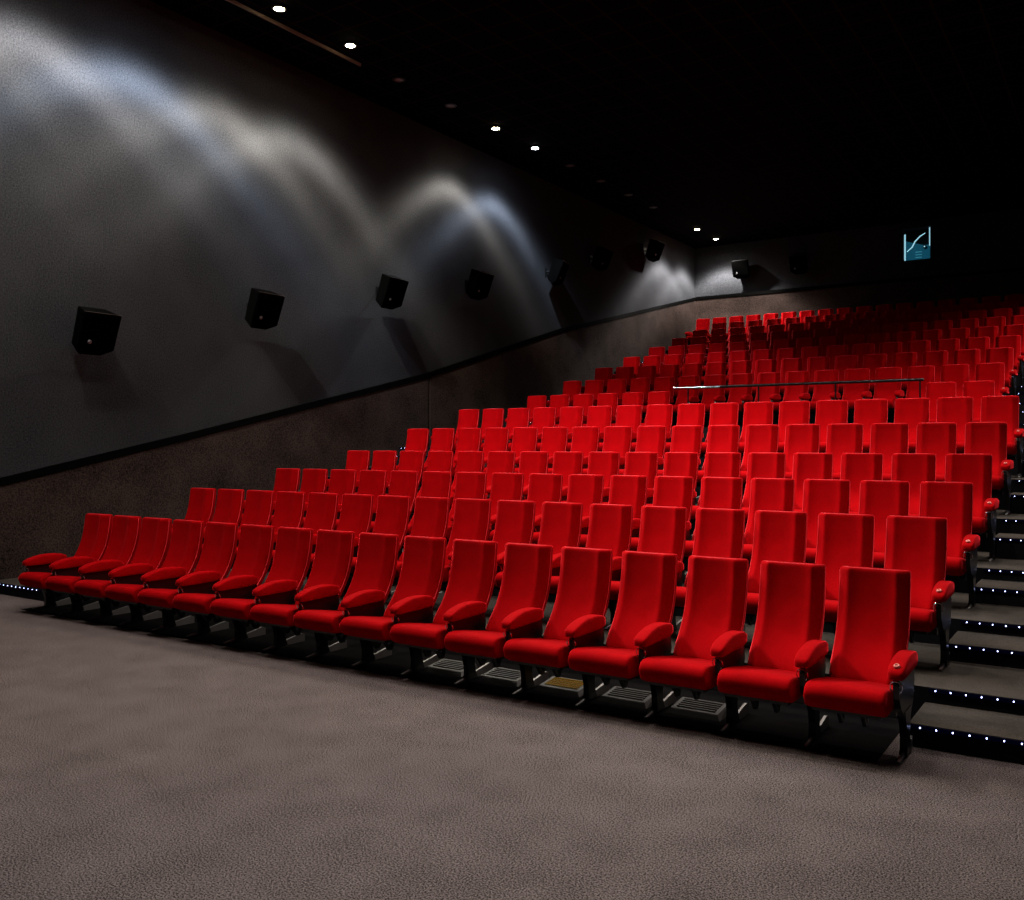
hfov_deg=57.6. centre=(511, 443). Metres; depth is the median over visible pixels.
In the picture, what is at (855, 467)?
seat
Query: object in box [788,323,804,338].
seat
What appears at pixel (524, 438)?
seat
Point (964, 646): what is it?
step
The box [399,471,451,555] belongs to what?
seat
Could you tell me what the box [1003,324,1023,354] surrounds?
seat
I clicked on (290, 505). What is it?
seat
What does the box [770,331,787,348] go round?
seat
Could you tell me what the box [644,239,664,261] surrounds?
wall speaker
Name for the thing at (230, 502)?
seat
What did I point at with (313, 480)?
seat
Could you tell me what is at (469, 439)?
seat
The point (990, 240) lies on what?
wall
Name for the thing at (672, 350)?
seat
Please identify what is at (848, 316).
seat
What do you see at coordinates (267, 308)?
grille
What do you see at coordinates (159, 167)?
wall
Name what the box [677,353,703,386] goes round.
seat
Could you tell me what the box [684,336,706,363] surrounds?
seat
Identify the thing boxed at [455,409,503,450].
seat
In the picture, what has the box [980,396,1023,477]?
seat
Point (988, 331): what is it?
seat
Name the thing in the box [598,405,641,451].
seat
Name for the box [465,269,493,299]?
wall speaker
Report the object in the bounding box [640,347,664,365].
seat
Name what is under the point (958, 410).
seat
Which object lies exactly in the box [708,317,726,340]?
seat
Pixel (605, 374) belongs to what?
seat
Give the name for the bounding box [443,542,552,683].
seat
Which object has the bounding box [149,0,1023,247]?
ceiling
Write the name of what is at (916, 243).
window
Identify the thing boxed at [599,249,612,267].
grille
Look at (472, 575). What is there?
seat
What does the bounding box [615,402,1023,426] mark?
tier
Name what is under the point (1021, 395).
step
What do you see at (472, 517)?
seat
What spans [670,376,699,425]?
seat
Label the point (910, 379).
guard rail
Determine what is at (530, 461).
seat
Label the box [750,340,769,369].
seat
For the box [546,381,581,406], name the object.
seat
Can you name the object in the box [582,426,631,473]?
seat
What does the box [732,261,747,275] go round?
grille
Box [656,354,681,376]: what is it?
seat
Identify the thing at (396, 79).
recessed light
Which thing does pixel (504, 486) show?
seat
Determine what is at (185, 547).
seat
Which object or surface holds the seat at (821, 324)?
on the tier
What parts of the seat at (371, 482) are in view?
seat, backrest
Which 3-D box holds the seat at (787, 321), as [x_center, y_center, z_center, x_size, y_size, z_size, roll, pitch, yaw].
[7.742,-3.075,26.227,0.551,1.056,0.890,0,0,33]
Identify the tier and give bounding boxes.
[195,565,1023,720]
[231,548,1023,644]
[298,490,1023,551]
[369,466,1023,509]
[399,447,1023,475]
[401,544,1023,592]
[547,386,1023,404]
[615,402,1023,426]
[670,423,1023,441]
[701,371,1023,385]
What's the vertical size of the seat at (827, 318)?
1.056 m
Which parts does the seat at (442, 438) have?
backrest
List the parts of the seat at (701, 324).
backrest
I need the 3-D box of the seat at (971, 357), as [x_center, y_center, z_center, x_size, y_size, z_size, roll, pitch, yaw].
[8.255,-1.238,17.093,0.551,1.056,0.890,0,0,33]
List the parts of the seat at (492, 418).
backrest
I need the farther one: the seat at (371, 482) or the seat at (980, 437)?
the seat at (371, 482)
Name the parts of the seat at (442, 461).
backrest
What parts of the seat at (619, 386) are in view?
backrest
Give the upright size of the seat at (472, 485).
1.056 m
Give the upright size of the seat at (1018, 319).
1.056 m
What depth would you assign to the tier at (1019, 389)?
17.28 m
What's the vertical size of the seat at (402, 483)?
1.056 m
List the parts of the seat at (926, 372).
armrest, backrest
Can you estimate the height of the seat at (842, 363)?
1.056 m
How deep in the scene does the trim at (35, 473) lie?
15.57 m
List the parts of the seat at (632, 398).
backrest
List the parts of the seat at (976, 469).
backrest, seat, armrest, panel, leg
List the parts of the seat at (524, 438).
backrest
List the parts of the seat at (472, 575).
armrest, panel, leg, seat, backrest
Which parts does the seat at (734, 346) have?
backrest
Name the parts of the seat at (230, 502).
backrest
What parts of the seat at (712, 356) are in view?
backrest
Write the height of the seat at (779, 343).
1.056 m
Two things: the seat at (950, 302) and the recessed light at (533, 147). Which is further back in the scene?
the seat at (950, 302)
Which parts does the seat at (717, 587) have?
armrest, panel, leg, seat, backrest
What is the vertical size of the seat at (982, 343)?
1.056 m
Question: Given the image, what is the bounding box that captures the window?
[902,224,931,262]
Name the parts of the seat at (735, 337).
backrest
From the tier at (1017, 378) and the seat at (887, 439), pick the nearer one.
the seat at (887, 439)
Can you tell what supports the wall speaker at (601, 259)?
attached to the wall at (159, 167)
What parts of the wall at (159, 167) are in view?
dado panel, dado panel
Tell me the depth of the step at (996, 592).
8.14 m
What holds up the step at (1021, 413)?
on the tier at (1021, 425)
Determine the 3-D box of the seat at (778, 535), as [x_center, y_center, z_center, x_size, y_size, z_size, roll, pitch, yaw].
[2.042,1.098,7.644,0.551,1.056,0.890,0,0,33]
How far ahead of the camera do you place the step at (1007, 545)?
9.38 m
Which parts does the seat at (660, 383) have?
seat, backrest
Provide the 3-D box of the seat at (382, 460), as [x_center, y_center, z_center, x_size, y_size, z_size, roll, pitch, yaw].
[-2.203,0.629,13.959,0.551,1.056,0.890,0,0,33]
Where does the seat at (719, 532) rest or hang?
on the tier at (960, 684)
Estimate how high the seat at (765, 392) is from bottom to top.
1.056 m
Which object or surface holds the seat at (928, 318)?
on the tier
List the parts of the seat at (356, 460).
backrest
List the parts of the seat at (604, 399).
backrest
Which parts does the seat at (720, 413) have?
seat, backrest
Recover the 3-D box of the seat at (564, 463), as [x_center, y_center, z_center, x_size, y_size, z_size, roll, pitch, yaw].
[0.502,0.629,12.177,0.551,1.056,0.890,0,0,33]
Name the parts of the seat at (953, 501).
backrest, seat, armrest, panel, leg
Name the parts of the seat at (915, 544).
backrest, seat, armrest, panel, leg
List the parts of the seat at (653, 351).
backrest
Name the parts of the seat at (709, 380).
armrest, seat, backrest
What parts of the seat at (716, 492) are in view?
leg, panel, armrest, seat, backrest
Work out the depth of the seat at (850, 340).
21.28 m
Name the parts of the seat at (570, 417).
seat, backrest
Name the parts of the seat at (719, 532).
leg, panel, armrest, seat, backrest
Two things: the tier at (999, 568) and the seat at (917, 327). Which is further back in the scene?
the seat at (917, 327)
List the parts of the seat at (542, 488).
seat, armrest, backrest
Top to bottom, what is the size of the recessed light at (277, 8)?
0.026 m
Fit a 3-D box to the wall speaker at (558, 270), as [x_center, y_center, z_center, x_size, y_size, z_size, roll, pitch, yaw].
[1.092,-4.249,22.993,0.540,0.636,0.554,0,0,19]
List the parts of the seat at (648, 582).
armrest, panel, leg, seat, backrest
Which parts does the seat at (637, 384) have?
backrest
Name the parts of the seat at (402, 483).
seat, panel, backrest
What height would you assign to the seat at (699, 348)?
1.056 m
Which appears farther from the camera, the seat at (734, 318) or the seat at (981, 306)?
the seat at (734, 318)
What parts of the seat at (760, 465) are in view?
seat, backrest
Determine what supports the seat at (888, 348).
on the tier
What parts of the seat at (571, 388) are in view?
backrest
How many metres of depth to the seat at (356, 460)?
14.45 m
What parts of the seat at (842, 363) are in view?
seat, backrest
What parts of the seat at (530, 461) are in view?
armrest, backrest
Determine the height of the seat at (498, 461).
1.056 m
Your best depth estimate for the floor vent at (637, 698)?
6.73 m
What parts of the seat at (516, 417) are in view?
backrest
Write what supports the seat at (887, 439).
on the tier at (1013, 523)
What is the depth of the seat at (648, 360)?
22.41 m
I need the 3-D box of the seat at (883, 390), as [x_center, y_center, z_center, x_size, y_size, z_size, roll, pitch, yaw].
[6.536,-0.851,16.466,0.551,1.056,0.890,0,0,33]
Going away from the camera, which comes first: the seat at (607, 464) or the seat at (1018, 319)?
the seat at (607, 464)
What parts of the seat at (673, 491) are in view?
seat, panel, armrest, backrest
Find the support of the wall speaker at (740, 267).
attached to the wall at (990, 240)
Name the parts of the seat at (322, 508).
seat, armrest, backrest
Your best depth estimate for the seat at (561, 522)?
9.01 m
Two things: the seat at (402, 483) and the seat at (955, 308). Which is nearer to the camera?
the seat at (402, 483)
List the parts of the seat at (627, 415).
seat, armrest, backrest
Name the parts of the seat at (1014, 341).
backrest, seat, armrest, panel, leg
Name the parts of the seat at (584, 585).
armrest, panel, leg, seat, backrest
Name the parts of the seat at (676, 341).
backrest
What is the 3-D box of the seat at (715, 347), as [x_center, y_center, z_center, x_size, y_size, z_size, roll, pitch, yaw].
[4.862,-1.975,22.847,0.551,1.056,0.890,0,0,33]
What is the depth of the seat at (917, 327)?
21.89 m
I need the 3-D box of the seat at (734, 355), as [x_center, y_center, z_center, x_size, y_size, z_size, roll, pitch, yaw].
[4.965,-1.605,21.020,0.551,1.056,0.890,0,0,33]
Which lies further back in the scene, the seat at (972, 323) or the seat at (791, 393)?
the seat at (972, 323)
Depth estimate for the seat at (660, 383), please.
19.04 m
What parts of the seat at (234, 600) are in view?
seat, armrest, panel, leg, backrest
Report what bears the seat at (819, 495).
on the tier at (981, 618)
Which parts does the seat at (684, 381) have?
seat, backrest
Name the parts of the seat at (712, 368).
backrest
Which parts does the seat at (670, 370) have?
backrest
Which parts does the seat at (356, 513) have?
seat, panel, armrest, backrest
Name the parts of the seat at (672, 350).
backrest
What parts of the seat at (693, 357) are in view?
backrest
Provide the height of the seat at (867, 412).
1.056 m
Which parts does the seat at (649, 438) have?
seat, armrest, backrest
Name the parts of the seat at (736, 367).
backrest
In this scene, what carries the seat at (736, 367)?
on the tier at (1021, 404)
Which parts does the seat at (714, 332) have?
backrest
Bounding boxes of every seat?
[18,513,112,609]
[45,515,141,613]
[74,517,171,619]
[105,519,203,624]
[138,521,237,630]
[169,489,244,571]
[172,488,215,528]
[173,524,274,636]
[199,490,273,576]
[210,526,312,643]
[233,491,305,578]
[239,468,299,525]
[250,529,354,649]
[270,469,327,525]
[270,492,338,566]
[293,532,398,657]
[299,494,373,591]
[301,469,356,527]
[326,450,369,492]
[334,470,386,529]
[339,535,446,665]
[341,495,410,594]
[355,451,396,493]
[369,471,418,532]
[385,451,424,494]
[387,497,449,597]
[388,429,428,491]
[390,539,497,674]
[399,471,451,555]
[409,451,453,521]
[417,428,454,491]
[427,428,481,483]
[431,409,479,454]
[436,498,490,600]
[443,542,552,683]
[445,472,486,546]
[448,500,535,596]
[449,451,483,512]
[450,473,523,540]
[452,451,515,498]
[454,428,508,471]
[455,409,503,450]
[481,408,529,450]
[483,427,537,471]
[486,451,548,498]
[490,473,562,540]
[495,502,582,594]
[501,546,612,694]
[505,395,546,427]
[508,407,555,450]
[514,427,567,472]
[522,452,583,500]
[529,395,569,426]
[532,474,603,543]
[536,407,583,450]
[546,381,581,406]
[547,427,599,473]
[549,504,632,595]
[555,394,593,426]
[561,452,619,501]
[565,550,677,705]
[566,406,611,451]
[569,380,603,406]
[579,475,647,546]
[581,368,612,393]
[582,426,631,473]
[583,393,618,426]
[593,379,626,405]
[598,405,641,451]
[602,452,657,503]
[603,366,633,392]
[604,506,686,629]
[611,392,643,425]
[612,357,639,378]
[618,378,650,405]
[619,426,666,474]
[626,365,655,392]
[630,476,693,550]
[631,404,672,451]
[634,355,660,377]
[634,555,748,717]
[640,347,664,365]
[641,377,674,422]
[641,391,670,425]
[646,452,698,505]
[650,364,678,391]
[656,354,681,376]
[657,425,701,475]
[661,345,684,364]
[663,403,704,468]
[665,338,687,354]
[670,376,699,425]
[671,508,744,631]
[673,363,701,404]
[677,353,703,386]
[681,344,704,375]
[682,477,742,580]
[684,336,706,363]
[685,318,709,345]
[686,330,707,353]
[686,374,725,415]
[689,452,740,540]
[695,425,739,501]
[699,362,725,400]
[699,403,738,469]
[701,352,725,385]
[702,343,725,375]
[704,335,725,365]
[706,328,725,355]
[707,323,725,347]
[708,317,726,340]
[710,560,825,731]
[713,373,752,415]
[725,361,750,399]
[726,316,742,339]
[726,321,743,346]
[726,327,744,354]
[726,334,746,364]
[726,342,747,374]
[726,350,748,384]
[738,402,773,461]
[740,372,780,410]
[740,424,778,492]
[741,453,785,529]
[742,478,794,571]
[743,510,806,631]
[745,314,760,333]
[746,320,762,341]
[747,326,764,349]
[748,332,766,360]
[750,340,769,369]
[751,349,772,380]
[752,359,776,398]
[763,313,777,325]
[765,319,780,335]
[767,324,784,340]
[769,371,809,424]
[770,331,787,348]
[773,339,791,359]
[776,348,796,371]
[778,401,809,452]
[780,358,802,397]
[781,312,795,323]
[784,317,799,330]
[784,424,819,478]
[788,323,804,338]
[792,330,809,347]
[792,453,832,511]
[794,566,917,763]
[796,337,815,357]
[799,310,814,322]
[799,370,838,423]
[801,346,821,370]
[802,479,849,562]
[803,316,819,329]
[807,357,829,397]
[808,321,825,336]
[813,328,831,345]
[815,400,847,452]
[815,513,874,634]
[818,309,833,320]
[820,336,839,356]
[823,314,839,327]
[826,345,847,369]
[826,423,862,479]
[829,368,869,413]
[834,355,857,396]
[837,307,852,319]
[840,453,882,513]
[843,313,859,326]
[844,334,863,354]
[852,343,874,368]
[854,399,887,452]
[856,306,871,318]
[859,325,877,343]
[859,480,909,567]
[861,367,901,412]
[863,354,886,395]
[864,311,880,324]
[868,333,888,353]
[869,423,908,480]
[876,304,892,316]
[879,342,901,366]
[882,323,902,341]
[884,515,953,670]
[885,309,902,323]
[891,453,935,515]
[892,352,916,394]
[894,331,914,352]
[894,366,934,398]
[894,398,929,452]
[896,303,912,314]
[906,308,924,321]
[907,322,926,340]
[907,340,930,365]
[916,422,956,481]
[917,301,933,313]
[918,313,937,329]
[919,481,979,608]
[920,329,941,350]
[922,351,947,381]
[926,382,955,422]
[929,306,946,320]
[932,320,952,338]
[935,338,959,364]
[936,397,972,453]
[938,299,955,311]
[941,364,968,396]
[942,312,961,328]
[945,454,998,561]
[947,328,969,349]
[951,304,969,318]
[954,349,979,380]
[957,318,978,337]
[960,298,977,310]
[963,380,994,421]
[964,422,1013,514]
[965,337,989,362]
[966,310,986,326]
[974,303,993,316]
[975,326,997,347]
[975,363,1008,395]
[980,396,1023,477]
[982,296,999,308]
[983,316,1005,335]
[986,347,1017,395]
[991,308,1011,324]
[995,335,1023,385]
[998,301,1017,315]
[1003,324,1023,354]
[1010,307,1023,324]
[1011,315,1023,324]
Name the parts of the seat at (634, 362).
backrest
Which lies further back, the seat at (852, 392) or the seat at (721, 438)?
the seat at (852, 392)
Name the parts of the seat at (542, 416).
backrest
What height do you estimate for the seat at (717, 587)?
1.056 m
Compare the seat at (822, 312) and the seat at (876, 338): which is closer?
the seat at (876, 338)
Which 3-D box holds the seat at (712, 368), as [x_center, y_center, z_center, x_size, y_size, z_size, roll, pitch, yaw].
[4.156,-1.238,19.794,0.551,1.056,0.890,0,0,33]
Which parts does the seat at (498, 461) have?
backrest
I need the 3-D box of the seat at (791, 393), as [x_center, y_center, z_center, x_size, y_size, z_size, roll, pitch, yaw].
[5.170,-0.851,17.367,0.551,1.056,0.890,0,0,33]
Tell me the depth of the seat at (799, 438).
12.13 m
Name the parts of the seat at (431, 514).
seat, backrest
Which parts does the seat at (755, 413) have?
seat, backrest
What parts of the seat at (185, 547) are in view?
seat, panel, armrest, leg, backrest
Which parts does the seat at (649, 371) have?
backrest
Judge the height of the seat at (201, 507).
1.056 m
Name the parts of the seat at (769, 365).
seat, backrest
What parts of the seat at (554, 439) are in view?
armrest, backrest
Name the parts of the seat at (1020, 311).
backrest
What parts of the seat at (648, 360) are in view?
backrest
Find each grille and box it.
[79,314,120,348]
[253,294,283,323]
[384,279,407,304]
[474,273,493,295]
[557,262,568,282]
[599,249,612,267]
[653,242,664,258]
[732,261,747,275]
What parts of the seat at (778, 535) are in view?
seat, backrest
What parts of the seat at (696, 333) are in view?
backrest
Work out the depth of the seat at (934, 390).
14.86 m
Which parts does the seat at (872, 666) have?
armrest, panel, leg, seat, backrest, armrest, panel, leg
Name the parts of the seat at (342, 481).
backrest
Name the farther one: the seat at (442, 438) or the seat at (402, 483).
the seat at (442, 438)
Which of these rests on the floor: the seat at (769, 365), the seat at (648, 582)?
the seat at (648, 582)
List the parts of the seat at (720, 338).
backrest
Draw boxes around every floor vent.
[423,658,477,676]
[476,667,533,686]
[534,676,582,696]
[596,686,651,708]
[666,697,725,720]
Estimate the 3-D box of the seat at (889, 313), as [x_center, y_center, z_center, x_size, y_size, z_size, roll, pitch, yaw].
[10.019,-3.075,24.727,0.551,1.056,0.890,0,0,33]
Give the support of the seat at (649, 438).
on the tier at (1013, 523)
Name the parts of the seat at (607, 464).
panel, armrest, backrest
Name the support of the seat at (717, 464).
on the tier at (999, 568)
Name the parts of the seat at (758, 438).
seat, backrest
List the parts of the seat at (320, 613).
armrest, panel, seat, leg, backrest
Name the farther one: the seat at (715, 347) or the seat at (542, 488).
the seat at (715, 347)
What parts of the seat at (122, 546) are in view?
seat, panel, armrest, leg, backrest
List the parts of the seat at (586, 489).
seat, panel, armrest, backrest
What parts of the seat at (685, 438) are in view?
seat, armrest, backrest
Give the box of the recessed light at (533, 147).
[530,146,539,149]
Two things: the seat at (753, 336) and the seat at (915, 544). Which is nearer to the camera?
the seat at (915, 544)
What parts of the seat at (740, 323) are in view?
backrest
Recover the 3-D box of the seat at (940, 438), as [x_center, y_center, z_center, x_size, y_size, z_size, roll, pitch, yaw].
[4.918,0.267,11.026,0.551,1.056,0.890,0,0,33]
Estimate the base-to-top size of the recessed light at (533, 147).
0.026 m
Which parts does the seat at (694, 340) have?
backrest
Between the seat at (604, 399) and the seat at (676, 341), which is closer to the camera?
the seat at (604, 399)
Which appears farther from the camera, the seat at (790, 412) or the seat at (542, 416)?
the seat at (542, 416)
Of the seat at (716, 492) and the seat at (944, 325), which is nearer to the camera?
the seat at (716, 492)
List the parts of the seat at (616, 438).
armrest, backrest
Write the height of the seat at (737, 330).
1.056 m
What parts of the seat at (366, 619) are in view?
armrest, panel, seat, leg, backrest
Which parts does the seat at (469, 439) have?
backrest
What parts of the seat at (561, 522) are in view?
seat, panel, armrest, backrest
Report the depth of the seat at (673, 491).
9.95 m
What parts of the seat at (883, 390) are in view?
armrest, backrest, seat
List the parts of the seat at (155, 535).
seat, panel, armrest, leg, backrest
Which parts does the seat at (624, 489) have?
seat, panel, armrest, backrest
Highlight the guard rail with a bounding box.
[673,378,923,403]
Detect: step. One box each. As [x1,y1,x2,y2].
[0,578,93,601]
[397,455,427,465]
[910,702,1023,764]
[949,631,1023,668]
[975,579,1023,606]
[995,533,1023,559]
[1010,492,1023,513]
[1016,392,1023,401]
[1019,411,1023,422]
[1022,460,1023,476]
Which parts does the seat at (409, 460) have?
backrest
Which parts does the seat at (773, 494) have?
seat, backrest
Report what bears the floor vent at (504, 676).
in the floor
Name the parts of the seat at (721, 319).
backrest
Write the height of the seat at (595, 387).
1.056 m
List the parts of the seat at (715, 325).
backrest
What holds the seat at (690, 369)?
on the tier at (1021, 404)
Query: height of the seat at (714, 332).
1.056 m
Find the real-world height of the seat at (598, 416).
1.056 m
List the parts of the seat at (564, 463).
armrest, backrest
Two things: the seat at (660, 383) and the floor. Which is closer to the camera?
the floor
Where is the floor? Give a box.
[0,594,1023,899]
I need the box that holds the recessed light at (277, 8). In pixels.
[271,5,286,12]
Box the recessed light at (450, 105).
[445,103,456,107]
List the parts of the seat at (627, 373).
backrest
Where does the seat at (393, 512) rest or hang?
on the tier at (960, 684)
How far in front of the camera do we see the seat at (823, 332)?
23.11 m
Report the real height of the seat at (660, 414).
1.056 m
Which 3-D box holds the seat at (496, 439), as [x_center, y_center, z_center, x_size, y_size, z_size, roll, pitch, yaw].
[-0.493,0.267,14.592,0.551,1.056,0.890,0,0,33]
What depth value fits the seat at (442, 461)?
13.56 m
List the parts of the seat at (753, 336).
backrest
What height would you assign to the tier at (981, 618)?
0.667 m
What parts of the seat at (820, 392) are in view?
armrest, seat, backrest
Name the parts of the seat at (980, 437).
backrest, seat, panel, armrest, leg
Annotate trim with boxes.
[0,297,695,485]
[226,0,360,65]
[696,267,1023,299]
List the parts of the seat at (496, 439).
backrest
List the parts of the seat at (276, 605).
seat, armrest, panel, leg, backrest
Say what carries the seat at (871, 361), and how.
on the tier at (1021, 404)
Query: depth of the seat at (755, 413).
13.95 m
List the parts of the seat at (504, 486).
backrest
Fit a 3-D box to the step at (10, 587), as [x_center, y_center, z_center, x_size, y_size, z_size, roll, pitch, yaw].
[-5.808,1.809,11.542,1.600,0.162,0.574,0,0,33]
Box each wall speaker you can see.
[72,306,121,355]
[245,288,284,329]
[376,274,408,309]
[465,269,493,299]
[545,258,569,285]
[590,246,612,270]
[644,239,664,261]
[731,258,749,278]
[789,253,807,273]
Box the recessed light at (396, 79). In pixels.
[392,77,404,81]
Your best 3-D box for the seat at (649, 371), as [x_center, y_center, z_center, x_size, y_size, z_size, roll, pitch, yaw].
[2.790,-1.238,20.694,0.551,1.056,0.890,0,0,33]
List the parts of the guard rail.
post, rail, post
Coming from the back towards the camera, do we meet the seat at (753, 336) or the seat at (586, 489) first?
the seat at (753, 336)
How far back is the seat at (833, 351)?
20.05 m
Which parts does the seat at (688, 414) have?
seat, armrest, backrest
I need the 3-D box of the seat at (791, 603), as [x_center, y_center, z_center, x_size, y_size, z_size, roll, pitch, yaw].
[1.685,1.342,6.120,0.551,1.056,0.890,0,0,33]
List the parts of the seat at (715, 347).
backrest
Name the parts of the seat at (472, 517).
seat, backrest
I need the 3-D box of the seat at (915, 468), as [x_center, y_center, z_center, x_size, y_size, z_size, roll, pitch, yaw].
[4.109,0.629,9.800,0.551,1.056,0.890,0,0,33]
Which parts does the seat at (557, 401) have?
backrest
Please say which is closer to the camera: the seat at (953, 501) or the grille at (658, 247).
the seat at (953, 501)
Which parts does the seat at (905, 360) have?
seat, backrest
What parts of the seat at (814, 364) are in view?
seat, backrest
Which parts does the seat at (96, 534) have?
seat, panel, armrest, leg, backrest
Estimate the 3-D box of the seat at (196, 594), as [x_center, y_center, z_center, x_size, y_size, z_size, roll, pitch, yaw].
[-2.824,1.342,9.091,0.551,1.056,0.890,0,0,33]
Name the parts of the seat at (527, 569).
armrest, panel, leg, seat, backrest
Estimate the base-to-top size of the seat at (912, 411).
1.056 m
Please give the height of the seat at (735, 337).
1.056 m
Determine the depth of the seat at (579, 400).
18.43 m
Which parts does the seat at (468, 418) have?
backrest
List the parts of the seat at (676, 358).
backrest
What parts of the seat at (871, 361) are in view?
seat, backrest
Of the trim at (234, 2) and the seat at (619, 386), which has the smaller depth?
the trim at (234, 2)
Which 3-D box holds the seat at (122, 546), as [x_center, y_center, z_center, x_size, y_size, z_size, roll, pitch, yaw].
[-4.628,1.342,10.279,0.551,1.056,0.890,0,0,33]
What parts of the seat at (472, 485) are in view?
seat, backrest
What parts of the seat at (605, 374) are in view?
backrest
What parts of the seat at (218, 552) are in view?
seat, armrest, panel, leg, backrest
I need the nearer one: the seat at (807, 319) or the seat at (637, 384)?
the seat at (637, 384)
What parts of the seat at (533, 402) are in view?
backrest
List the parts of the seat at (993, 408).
backrest, seat, armrest, panel, leg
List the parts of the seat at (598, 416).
seat, backrest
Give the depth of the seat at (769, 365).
19.41 m
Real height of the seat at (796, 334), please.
1.056 m
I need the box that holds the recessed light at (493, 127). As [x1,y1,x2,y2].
[490,126,500,129]
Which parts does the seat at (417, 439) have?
backrest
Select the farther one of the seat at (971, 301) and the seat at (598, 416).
the seat at (971, 301)
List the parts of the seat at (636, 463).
panel, armrest, backrest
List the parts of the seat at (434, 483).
seat, backrest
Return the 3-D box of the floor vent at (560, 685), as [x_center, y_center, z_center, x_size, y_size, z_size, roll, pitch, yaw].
[0.398,1.839,7.067,0.400,0.062,0.260,0,0,33]
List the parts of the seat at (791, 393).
armrest, leg, seat, backrest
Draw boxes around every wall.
[0,0,695,579]
[695,208,1023,334]
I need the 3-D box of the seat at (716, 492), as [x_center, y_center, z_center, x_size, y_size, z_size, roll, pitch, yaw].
[1.948,0.875,9.464,0.551,1.056,0.890,0,0,33]
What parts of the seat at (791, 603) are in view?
armrest, panel, leg, seat, backrest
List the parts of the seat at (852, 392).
armrest, seat, backrest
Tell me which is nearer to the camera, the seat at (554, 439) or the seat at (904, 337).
the seat at (554, 439)
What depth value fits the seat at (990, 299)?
24.97 m
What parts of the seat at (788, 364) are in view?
seat, backrest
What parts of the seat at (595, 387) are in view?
backrest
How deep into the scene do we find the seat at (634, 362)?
22.71 m
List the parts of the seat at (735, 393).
armrest, backrest, seat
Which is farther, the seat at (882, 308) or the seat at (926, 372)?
the seat at (882, 308)
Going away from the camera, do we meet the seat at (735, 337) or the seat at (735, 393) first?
the seat at (735, 393)
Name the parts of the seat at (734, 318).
backrest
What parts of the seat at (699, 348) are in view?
backrest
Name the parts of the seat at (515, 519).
armrest, backrest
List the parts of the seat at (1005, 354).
backrest, seat, panel, armrest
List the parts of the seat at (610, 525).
seat, panel, armrest, backrest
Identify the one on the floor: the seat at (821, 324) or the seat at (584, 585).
the seat at (584, 585)
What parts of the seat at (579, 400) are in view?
backrest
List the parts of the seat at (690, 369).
backrest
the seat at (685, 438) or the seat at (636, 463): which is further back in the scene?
the seat at (685, 438)
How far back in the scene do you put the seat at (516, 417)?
16.32 m
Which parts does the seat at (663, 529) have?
leg, seat, panel, armrest, backrest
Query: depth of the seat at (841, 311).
27.10 m
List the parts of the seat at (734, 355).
backrest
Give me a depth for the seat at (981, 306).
23.74 m
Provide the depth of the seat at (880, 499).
8.77 m
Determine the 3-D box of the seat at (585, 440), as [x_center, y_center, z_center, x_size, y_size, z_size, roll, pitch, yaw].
[0.860,0.267,13.700,0.551,1.056,0.890,0,0,33]
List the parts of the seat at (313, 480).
backrest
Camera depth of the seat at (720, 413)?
14.24 m
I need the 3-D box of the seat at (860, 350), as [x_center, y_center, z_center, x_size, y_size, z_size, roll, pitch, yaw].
[7.242,-1.605,19.520,0.551,1.056,0.890,0,0,33]
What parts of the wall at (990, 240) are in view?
dado panel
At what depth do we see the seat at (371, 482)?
12.32 m
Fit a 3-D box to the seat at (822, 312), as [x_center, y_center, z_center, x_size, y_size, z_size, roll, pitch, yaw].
[9.006,-3.445,27.154,0.551,1.056,0.890,0,0,33]
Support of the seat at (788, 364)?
on the tier at (1021, 404)
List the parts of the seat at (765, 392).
armrest, backrest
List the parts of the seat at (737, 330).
backrest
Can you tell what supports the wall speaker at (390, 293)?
attached to the wall at (159, 167)
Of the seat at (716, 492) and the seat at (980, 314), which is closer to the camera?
the seat at (716, 492)
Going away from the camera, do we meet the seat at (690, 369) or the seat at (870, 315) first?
the seat at (690, 369)
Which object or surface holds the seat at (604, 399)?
on the tier at (1014, 472)
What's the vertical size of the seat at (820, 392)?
1.056 m
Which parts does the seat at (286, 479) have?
backrest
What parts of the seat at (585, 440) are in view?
armrest, backrest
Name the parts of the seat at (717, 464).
seat, backrest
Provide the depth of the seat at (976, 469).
9.63 m
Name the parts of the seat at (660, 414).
seat, armrest, backrest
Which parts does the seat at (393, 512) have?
leg, seat, panel, armrest, backrest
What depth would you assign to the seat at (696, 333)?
26.41 m
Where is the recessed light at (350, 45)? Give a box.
[343,42,357,48]
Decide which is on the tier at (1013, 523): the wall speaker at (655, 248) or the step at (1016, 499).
the step at (1016, 499)
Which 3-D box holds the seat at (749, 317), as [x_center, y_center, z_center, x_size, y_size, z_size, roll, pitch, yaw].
[7.184,-3.445,28.354,0.551,1.056,0.890,0,0,33]
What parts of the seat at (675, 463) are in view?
panel, armrest, backrest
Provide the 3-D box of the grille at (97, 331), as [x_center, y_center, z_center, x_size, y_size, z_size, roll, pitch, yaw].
[-5.558,-1.514,12.553,0.177,0.415,0.500,0,0,33]
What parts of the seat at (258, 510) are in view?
backrest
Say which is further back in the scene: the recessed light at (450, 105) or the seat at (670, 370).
the seat at (670, 370)
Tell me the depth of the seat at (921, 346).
19.13 m
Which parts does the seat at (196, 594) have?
seat, armrest, panel, leg, backrest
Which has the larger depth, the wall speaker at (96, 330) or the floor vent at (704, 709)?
the wall speaker at (96, 330)
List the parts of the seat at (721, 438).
seat, backrest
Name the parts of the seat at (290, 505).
backrest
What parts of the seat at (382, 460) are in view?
backrest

